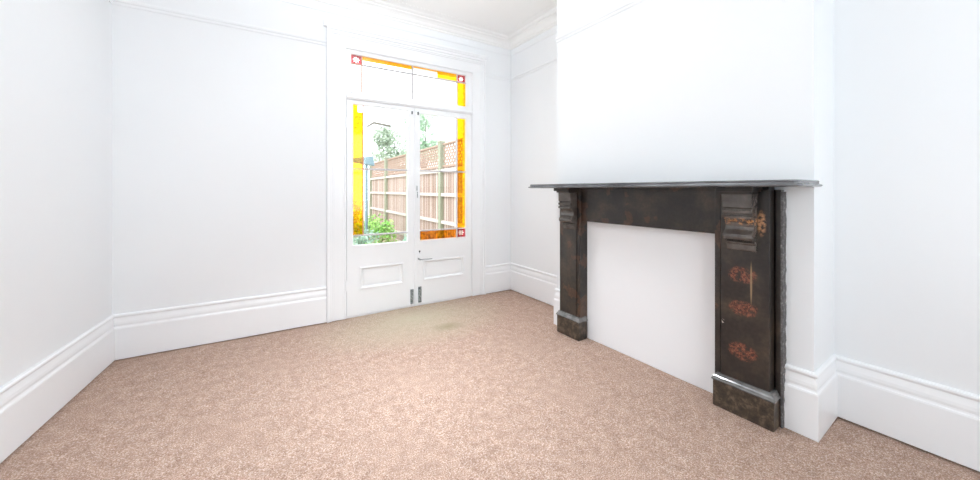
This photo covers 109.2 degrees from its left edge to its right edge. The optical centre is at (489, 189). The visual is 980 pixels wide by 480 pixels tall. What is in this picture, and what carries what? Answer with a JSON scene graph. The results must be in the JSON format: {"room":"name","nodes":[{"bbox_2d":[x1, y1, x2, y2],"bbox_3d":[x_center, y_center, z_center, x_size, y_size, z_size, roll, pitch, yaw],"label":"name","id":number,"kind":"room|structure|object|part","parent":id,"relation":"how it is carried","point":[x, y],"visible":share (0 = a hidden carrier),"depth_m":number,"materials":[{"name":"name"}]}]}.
{"room":"living room","nodes":[
{"label":"living room","id":0,"kind":"room"},
{"bbox_2d":[0,0,111,386],"bbox_3d":[-1.476,-0.265,0.103,0.220,2.930,5.000,0,0,-28],"label":"wall","id":1,"kind":"structure","parent":0,"point":[56,55],"depth_m":1.80,"materials":[{"name":"white paint"}]},
{"bbox_2d":[0,315,114,462],"bbox_3d":[-1.420,0.998,0.249,0.024,0.305,4.804,0,0,-28],"label":"baseboard","id":2,"kind":"structure","parent":1,"relation":"attached to","point":[29,400],"depth_m":1.75,"materials":[{"name":"white paint"}]},
{"bbox_2d":[112,0,510,359],"bbox_3d":[-1.223,-0.265,3.296,3.920,2.930,0.220,0,0,-31],"label":"wall","id":3,"kind":"structure","parent":0,"point":[219,133],"depth_m":2.69,"materials":[{"name":"white paint"}]},
{"bbox_2d":[108,0,325,45],"bbox_3d":[-1.469,-1.278,0.445,1.264,0.047,5.050,0,0,-13],"label":"rail","id":4,"kind":"object","parent":3,"relation":"attached to","point":[125,3],"visible":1,"depth_m":2.63,"materials":[{"name":"white paint"}]},
{"bbox_2d":[113,287,326,359],"bbox_3d":[-1.992,0.998,2.693,1.324,0.305,0.024,0,0,-31],"label":"baseboard","id":5,"kind":"structure","parent":3,"relation":"attached to","point":[138,333],"depth_m":2.63,"materials":[{"name":"white paint"}]},
{"bbox_2d":[346,99,413,316],"bbox_3d":[-1.027,0.163,3.296,0.642,1.958,0.068,0,0,-31],"label":"door","id":6,"kind":"structure","parent":3,"relation":"in","point":[379,276],"depth_m":3.26,"materials":[{"name":"white paint"}]},
{"bbox_3d":[-1.214,-0.148,3.199,0.090,1.127,0.004,0,0,-31],"label":"border pane","id":7,"kind":"part","parent":6,"relation":"part of","materials":[{"name":"yellow glass"}]},
{"bbox_3d":[-1.028,-0.135,3.297,0.526,1.306,0.024,0,0,-31],"label":"glazing moulding","id":8,"kind":"part","parent":6,"relation":"part of","materials":[{"name":"white paint"}]},
{"bbox_3d":[-1.024,0.811,3.305,0.390,0.187,0.004,0,0,-31],"label":"panel","id":9,"kind":"part","parent":6,"relation":"part of","materials":[{"name":"white paint"}]},
{"bbox_3d":[-1.019,0.811,3.297,0.410,0.207,0.023,0,0,-31],"label":"panel moulding","id":10,"kind":"part","parent":6,"relation":"part of","materials":[{"name":"white paint"}]},
{"bbox_3d":[-0.768,1.053,3.435,0.028,0.142,0.022,0,0,-31],"label":"bolt plate","id":11,"kind":"part","parent":6,"relation":"part of","materials":[{"name":"metal"}]},
{"bbox_2d":[324,18,487,60],"bbox_3d":[-0.736,-1.448,3.431,1.632,0.056,0.058,0,0,-31],"label":"door trim","id":12,"kind":"structure","parent":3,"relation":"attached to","point":[329,22],"depth_m":3.33,"materials":[{"name":"white paint"}]},
{"bbox_2d":[327,25,485,322],"bbox_3d":[-0.805,-0.123,3.557,1.597,2.606,0.306,0,0,-31],"label":"door frame","id":13,"kind":"structure","parent":3,"relation":"attached to","point":[338,39],"depth_m":3.22,"materials":[{"name":"white paint"}]},
{"bbox_2d":[346,49,471,109],"bbox_3d":[-0.756,-1.065,3.477,1.275,0.406,0.045,0,0,-31],"label":"window","id":14,"kind":"structure","parent":3,"relation":"in","point":[350,54],"depth_m":3.44,"materials":[{"name":"white paint"}]},
{"bbox_3d":[-1.226,-1.191,3.192,0.087,0.074,0.004,0,0,-31],"label":"corner pane","id":15,"kind":"part","parent":14,"relation":"part of","materials":[{"name":"red glass"}]},
{"bbox_3d":[-0.311,-1.191,3.745,0.091,0.074,0.004,0,0,-31],"label":"corner pane","id":16,"kind":"part","parent":14,"relation":"part of","materials":[{"name":"red glass"}]},
{"bbox_2d":[414,108,472,304],"bbox_3d":[-0.468,0.163,3.619,0.653,1.958,0.094,0,0,-31],"label":"door","id":17,"kind":"structure","parent":3,"relation":"in","point":[442,266],"depth_m":3.63,"materials":[{"name":"white paint"}]},
{"bbox_3d":[-0.704,0.750,3.482,0.036,0.200,0.008,0,0,-31],"label":"handle plate","id":18,"kind":"part","parent":17,"relation":"part of","materials":[{"name":"white paint"}]},
{"bbox_3d":[-0.699,1.046,3.477,0.032,0.156,0.022,0,0,-31],"label":"bolt plate","id":19,"kind":"part","parent":17,"relation":"part of","materials":[{"name":"metal"}]},
{"bbox_3d":[-0.534,0.463,3.610,0.413,0.095,0.004,0,0,-31],"label":"border pane","id":20,"kind":"part","parent":17,"relation":"part of","materials":[{"name":"orange glass"}]},
{"bbox_3d":[-0.482,0.811,3.632,0.445,0.187,0.004,0,0,-31],"label":"panel","id":21,"kind":"part","parent":17,"relation":"part of","materials":[{"name":"white paint"}]},
{"bbox_3d":[-0.484,-0.128,3.627,0.533,1.291,0.024,0,0,-31],"label":"glazing moulding","id":22,"kind":"part","parent":17,"relation":"part of","materials":[{"name":"white paint"}]},
{"bbox_3d":[-0.477,0.811,3.624,0.465,0.207,0.023,0,0,-31],"label":"panel moulding","id":23,"kind":"part","parent":17,"relation":"part of","materials":[{"name":"white paint"}]},
{"bbox_3d":[-0.312,0.461,3.745,0.092,0.088,0.004,0,0,-31],"label":"corner pane","id":24,"kind":"part","parent":17,"relation":"part of","materials":[{"name":"red glass"}]},
{"bbox_3d":[-0.313,0.111,3.744,0.104,0.602,0.004,0,0,-31],"label":"border pane","id":25,"kind":"part","parent":17,"relation":"part of","materials":[{"name":"orange glass"}]},
{"bbox_2d":[486,262,510,293],"bbox_3d":[0.094,0.998,3.955,0.366,0.305,0.024,0,0,-31],"label":"baseboard","id":26,"kind":"structure","parent":3,"relation":"attached to","point":[498,276],"depth_m":3.94,"materials":[{"name":"white paint"}]},
{"bbox_2d":[404,68,462,168],"bbox_3d":[-2.370,-6.050,26.617,7.100,14.800,6.600,0,0,-31],"label":"sky","id":27,"kind":"structure","parent":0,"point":[445,91],"depth_m":23.04,"materials":[{"name":"white"}]},
{"bbox_2d":[380,0,556,35],"bbox_3d":[0.087,-1.785,1.112,4.500,0.150,5.314,0,0,-31],"label":"ceiling","id":28,"kind":"structure","parent":0,"point":[502,15],"depth_m":3.32,"materials":[{"name":"white paint"}]},
{"bbox_2d":[0,290,979,479],"bbox_3d":[0.080,1.155,1.149,3.832,0.010,4.884,0,0,-31],"label":"floor","id":29,"kind":"structure","parent":0,"point":[488,386],"depth_m":1.77,"materials":[{"name":"brown carpet"}]},
{"bbox_2d":[528,179,822,431],"bbox_3d":[0.909,0.553,2.223,0.302,1.193,1.732,0,0,-34],"label":"fireplace surround","id":30,"kind":"object","parent":29,"relation":"on","point":[747,219],"visible":1,"depth_m":1.80,"materials":[{"name":"stone"}]},
{"bbox_3d":[0.645,0.995,2.761,0.101,0.038,0.241,0,0,-34],"label":"plinth moulding","id":31,"kind":"part","parent":30,"relation":"part of","materials":[{"name":"stone"}]},
{"bbox_2d":[587,222,714,392],"bbox_3d":[1.020,0.696,2.321,0.002,0.908,0.940,0,0,-34],"label":"board","id":32,"kind":"object","parent":30,"relation":"attached to","point":[651,291],"visible":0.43,"depth_m":2.24,"materials":[{"name":"white paint"}]},
{"bbox_2d":[528,179,822,187],"bbox_3d":[0.908,-0.028,2.222,0.300,0.030,1.732,0,0,-34],"label":"mantel shelf","id":33,"kind":"object","parent":30,"relation":"attached to","point":[793,182],"depth_m":1.76,"materials":[{"name":"stone"}]},
{"bbox_3d":[0.998,-0.002,2.287,0.072,0.021,1.385,0,0,-34],"label":"bed moulding","id":34,"kind":"part","parent":30,"relation":"part of","materials":[{"name":"stone"}]},
{"bbox_3d":[1.306,0.995,1.784,0.101,0.038,0.277,0,0,-34],"label":"plinth moulding","id":35,"kind":"part","parent":30,"relation":"part of","materials":[{"name":"stone"}]},
{"bbox_2d":[557,0,832,384],"bbox_3d":[1.180,-0.265,2.395,0.345,2.930,1.655,0,0,-34],"label":"wall","id":36,"kind":"structure","parent":0,"point":[654,90],"depth_m":1.97,"materials":[{"name":"white paint"}]},
{"bbox_2d":[784,354,837,442],"bbox_3d":[1.608,0.998,1.728,0.354,0.305,0.126,0,0,-31],"label":"baseboard","id":37,"kind":"structure","parent":36,"relation":"attached to","point":[811,398],"depth_m":1.65,"materials":[{"name":"white paint"}]},
{"bbox_2d":[511,0,979,470],"bbox_3d":[1.733,-0.265,2.045,0.220,2.930,5.000,0,0,-34],"label":"wall","id":38,"kind":"structure","parent":0,"point":[906,73],"depth_m":1.63,"materials":[{"name":"white paint"}]},
{"bbox_2d":[278,0,570,55],"bbox_3d":[0.076,-1.556,1.155,3.775,0.012,4.798,0,0,-31],"label":"trim","id":39,"kind":"structure","parent":38,"relation":"attached to","point":[278,0],"depth_m":3.36,"materials":[{"name":"white paint"}]},
{"bbox_2d":[314,0,556,49],"bbox_3d":[0.078,-1.669,1.152,3.775,0.089,4.805,0,0,-31],"label":"crown molding","id":40,"kind":"structure","parent":38,"relation":"attached to","point":[378,8],"depth_m":3.49,"materials":[{"name":"white paint"}]},
{"bbox_2d":[391,0,549,31],"bbox_3d":[0.042,-1.709,1.211,3.347,0.006,4.272,0,0,-31],"label":"trim","id":41,"kind":"structure","parent":38,"relation":"attached to","point":[391,0],"depth_m":3.45,"materials":[{"name":"white paint"}]},
{"bbox_2d":[511,263,559,324],"bbox_3d":[0.447,0.998,3.492,0.350,0.305,1.182,0,0,-31],"label":"baseboard","id":42,"kind":"structure","parent":38,"relation":"attached to","point":[536,284],"depth_m":3.66,"materials":[{"name":"white paint"}]},
{"bbox_2d":[486,0,644,81],"bbox_3d":[1.432,-1.278,1.975,0.366,0.047,4.822,0,0,-34],"label":"rail","id":43,"kind":"object","parent":38,"relation":"attached to","point":[630,3],"visible":0.72,"depth_m":2.81,"materials":[{"name":"white paint"}]},
{"bbox_2d":[834,354,979,471],"bbox_3d":[2.341,0.998,0.933,0.024,0.305,2.076,0,0,-34],"label":"baseboard","id":44,"kind":"structure","parent":38,"relation":"attached to","point":[943,421],"depth_m":1.57,"materials":[{"name":"white paint"}]},
{"label":"outside","id":45,"kind":"structure","parent":0,"visible":0},
{"bbox_2d":[353,201,399,244],"bbox_3d":[-8.291,1.410,23.364,34.000,0.120,41.436,0,0,-31],"label":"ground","id":46,"kind":"structure","parent":45,"point":[358,203],"depth_m":22.68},
{"bbox_2d":[353,202,360,230],"bbox_3d":[-4.195,0.726,10.333,0.764,1.252,0.667,0,0,10],"label":"shrub","id":47,"kind":"object","parent":46,"relation":"on","point":[354,218],"visible":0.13,"depth_m":10.40,"materials":[{"name":"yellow plant"}]},
{"bbox_2d":[353,156,374,230],"bbox_3d":[-2.857,0.301,7.680,0.574,2.099,0.195,0,0,-31],"label":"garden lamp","id":48,"kind":"object","parent":46,"relation":"on","point":[369,160],"visible":0.64,"depth_m":7.72,"materials":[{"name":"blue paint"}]},
{"bbox_2d":[353,227,379,244],"bbox_3d":[-2.695,1.053,7.309,0.719,0.600,0.557,0,0,-9],"label":"shrub","id":49,"kind":"object","parent":46,"relation":"on","point":[360,240],"visible":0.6,"depth_m":7.25,"materials":[{"name":"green plant"}]},
{"bbox_2d":[353,223,399,243],"bbox_3d":[-2.884,1.300,8.891,0.770,0.100,9.800,0,0,-31],"label":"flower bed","id":50,"kind":"object","parent":46,"relation":"on","point":[392,239],"visible":0.14,"depth_m":8.94,"materials":[{"name":"green plant"}]},
{"bbox_2d":[353,214,380,236],"bbox_3d":[-3.232,0.984,9.242,0.679,0.737,0.883,0,0,-5],"label":"shrub","id":51,"kind":"object","parent":50,"relation":"on","point":[370,227],"visible":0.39,"depth_m":9.13,"materials":[{"name":"green plant"}]},
{"bbox_2d":[368,214,396,242],"bbox_3d":[-2.497,0.950,8.120,0.674,0.804,0.589,0,0,5],"label":"shrub","id":52,"kind":"object","parent":50,"relation":"on","point":[386,229],"visible":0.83,"depth_m":8.07,"materials":[{"name":"green plant"}]},
{"bbox_2d":[367,122,406,172],"bbox_3d":[-4.571,-0.896,16.470,2.068,4.492,1.743,0,0,-6],"label":"tree","id":53,"kind":"object","parent":46,"relation":"on","point":[387,141],"visible":0.6,"depth_m":16.18,"materials":[{"name":"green plant"}]},
{"bbox_2d":[369,138,462,240],"bbox_3d":[-1.896,0.225,8.098,0.120,2.250,7.840,0,0,-31],"label":"fence","id":54,"kind":"object","parent":46,"relation":"on","point":[387,190],"visible":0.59,"depth_m":7.15,"materials":[{"name":"brown wood"}]},
{"bbox_3d":[-3.894,0.225,11.401,0.120,2.250,0.120,0,0,-31],"label":"post","id":55,"kind":"part","parent":54,"relation":"part of","materials":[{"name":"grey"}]},
{"bbox_3d":[-3.401,-0.350,10.571,0.055,0.060,1.830,0,0,-31],"label":"rail","id":56,"kind":"part","parent":54,"relation":"part of","materials":[{"name":"beige wood"}]},
{"bbox_3d":[-3.401,0.590,10.571,0.055,0.060,1.830,0,0,-31],"label":"rail","id":57,"kind":"part","parent":54,"relation":"part of","materials":[{"name":"beige wood"}]},
{"bbox_3d":[-3.369,0.430,10.591,0.020,1.680,1.830,0,0,-31],"label":"board panel","id":58,"kind":"part","parent":54,"relation":"part of","materials":[{"name":"brown wood"}]},
{"bbox_3d":[-2.895,0.225,9.749,0.120,2.250,0.120,0,0,-31],"label":"post","id":59,"kind":"part","parent":54,"relation":"part of","materials":[{"name":"grey"}]},
{"bbox_3d":[-2.402,-0.350,8.920,0.055,0.060,1.830,0,0,-31],"label":"rail","id":60,"kind":"part","parent":54,"relation":"part of","materials":[{"name":"beige wood"}]},
{"bbox_3d":[-2.402,0.090,8.920,0.055,0.060,1.830,0,0,-31],"label":"rail","id":61,"kind":"part","parent":54,"relation":"part of","materials":[{"name":"beige wood"}]},
{"bbox_3d":[-2.402,0.590,8.920,0.055,0.060,1.830,0,0,-31],"label":"rail","id":62,"kind":"part","parent":54,"relation":"part of","materials":[{"name":"beige wood"}]},
{"bbox_3d":[-2.370,0.430,8.939,0.020,1.680,1.830,0,0,-31],"label":"board panel","id":63,"kind":"part","parent":54,"relation":"part of","materials":[{"name":"brown wood"}]},
{"bbox_3d":[-1.896,0.225,8.098,0.120,2.250,0.120,0,0,-31],"label":"post","id":64,"kind":"part","parent":54,"relation":"part of","materials":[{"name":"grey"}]},
{"bbox_3d":[-1.403,-0.350,7.269,0.055,0.060,1.830,0,0,-31],"label":"rail","id":65,"kind":"part","parent":54,"relation":"part of","materials":[{"name":"beige wood"}]},
{"bbox_3d":[-1.403,0.090,7.269,0.055,0.060,1.830,0,0,-31],"label":"rail","id":66,"kind":"part","parent":54,"relation":"part of","materials":[{"name":"beige wood"}]},
{"bbox_3d":[-1.403,0.590,7.269,0.055,0.060,1.830,0,0,-31],"label":"rail","id":67,"kind":"part","parent":54,"relation":"part of","materials":[{"name":"beige wood"}]},
{"bbox_3d":[-1.371,0.430,7.288,0.020,1.680,1.830,0,0,-31],"label":"board panel","id":68,"kind":"part","parent":54,"relation":"part of","materials":[{"name":"brown wood"}]},
{"bbox_3d":[-0.897,0.225,6.447,0.120,2.250,0.120,0,0,-31],"label":"post","id":69,"kind":"part","parent":54,"relation":"part of","materials":[{"name":"grey"}]},
{"bbox_3d":[-0.404,-0.350,5.617,0.055,0.060,1.830,0,0,-31],"label":"rail","id":70,"kind":"part","parent":54,"relation":"part of","materials":[{"name":"beige wood"}]},
{"bbox_3d":[-0.404,0.090,5.617,0.055,0.060,1.830,0,0,-31],"label":"rail","id":71,"kind":"part","parent":54,"relation":"part of","materials":[{"name":"beige wood"}]},
{"bbox_3d":[-0.404,0.590,5.617,0.055,0.060,1.830,0,0,-31],"label":"rail","id":72,"kind":"part","parent":54,"relation":"part of","materials":[{"name":"beige wood"}]},
{"bbox_3d":[-0.371,0.430,5.637,0.020,1.680,1.830,0,0,-31],"label":"board panel","id":73,"kind":"part","parent":54,"relation":"part of","materials":[{"name":"brown wood"}]},
{"bbox_2d":[402,93,441,167],"bbox_3d":[-3.005,-1.522,15.750,1.870,5.745,1.708,0,0,-31],"label":"tree","id":74,"kind":"object","parent":46,"relation":"on","point":[425,144],"visible":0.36,"depth_m":15.56,"materials":[{"name":"green plant"}]}
]}

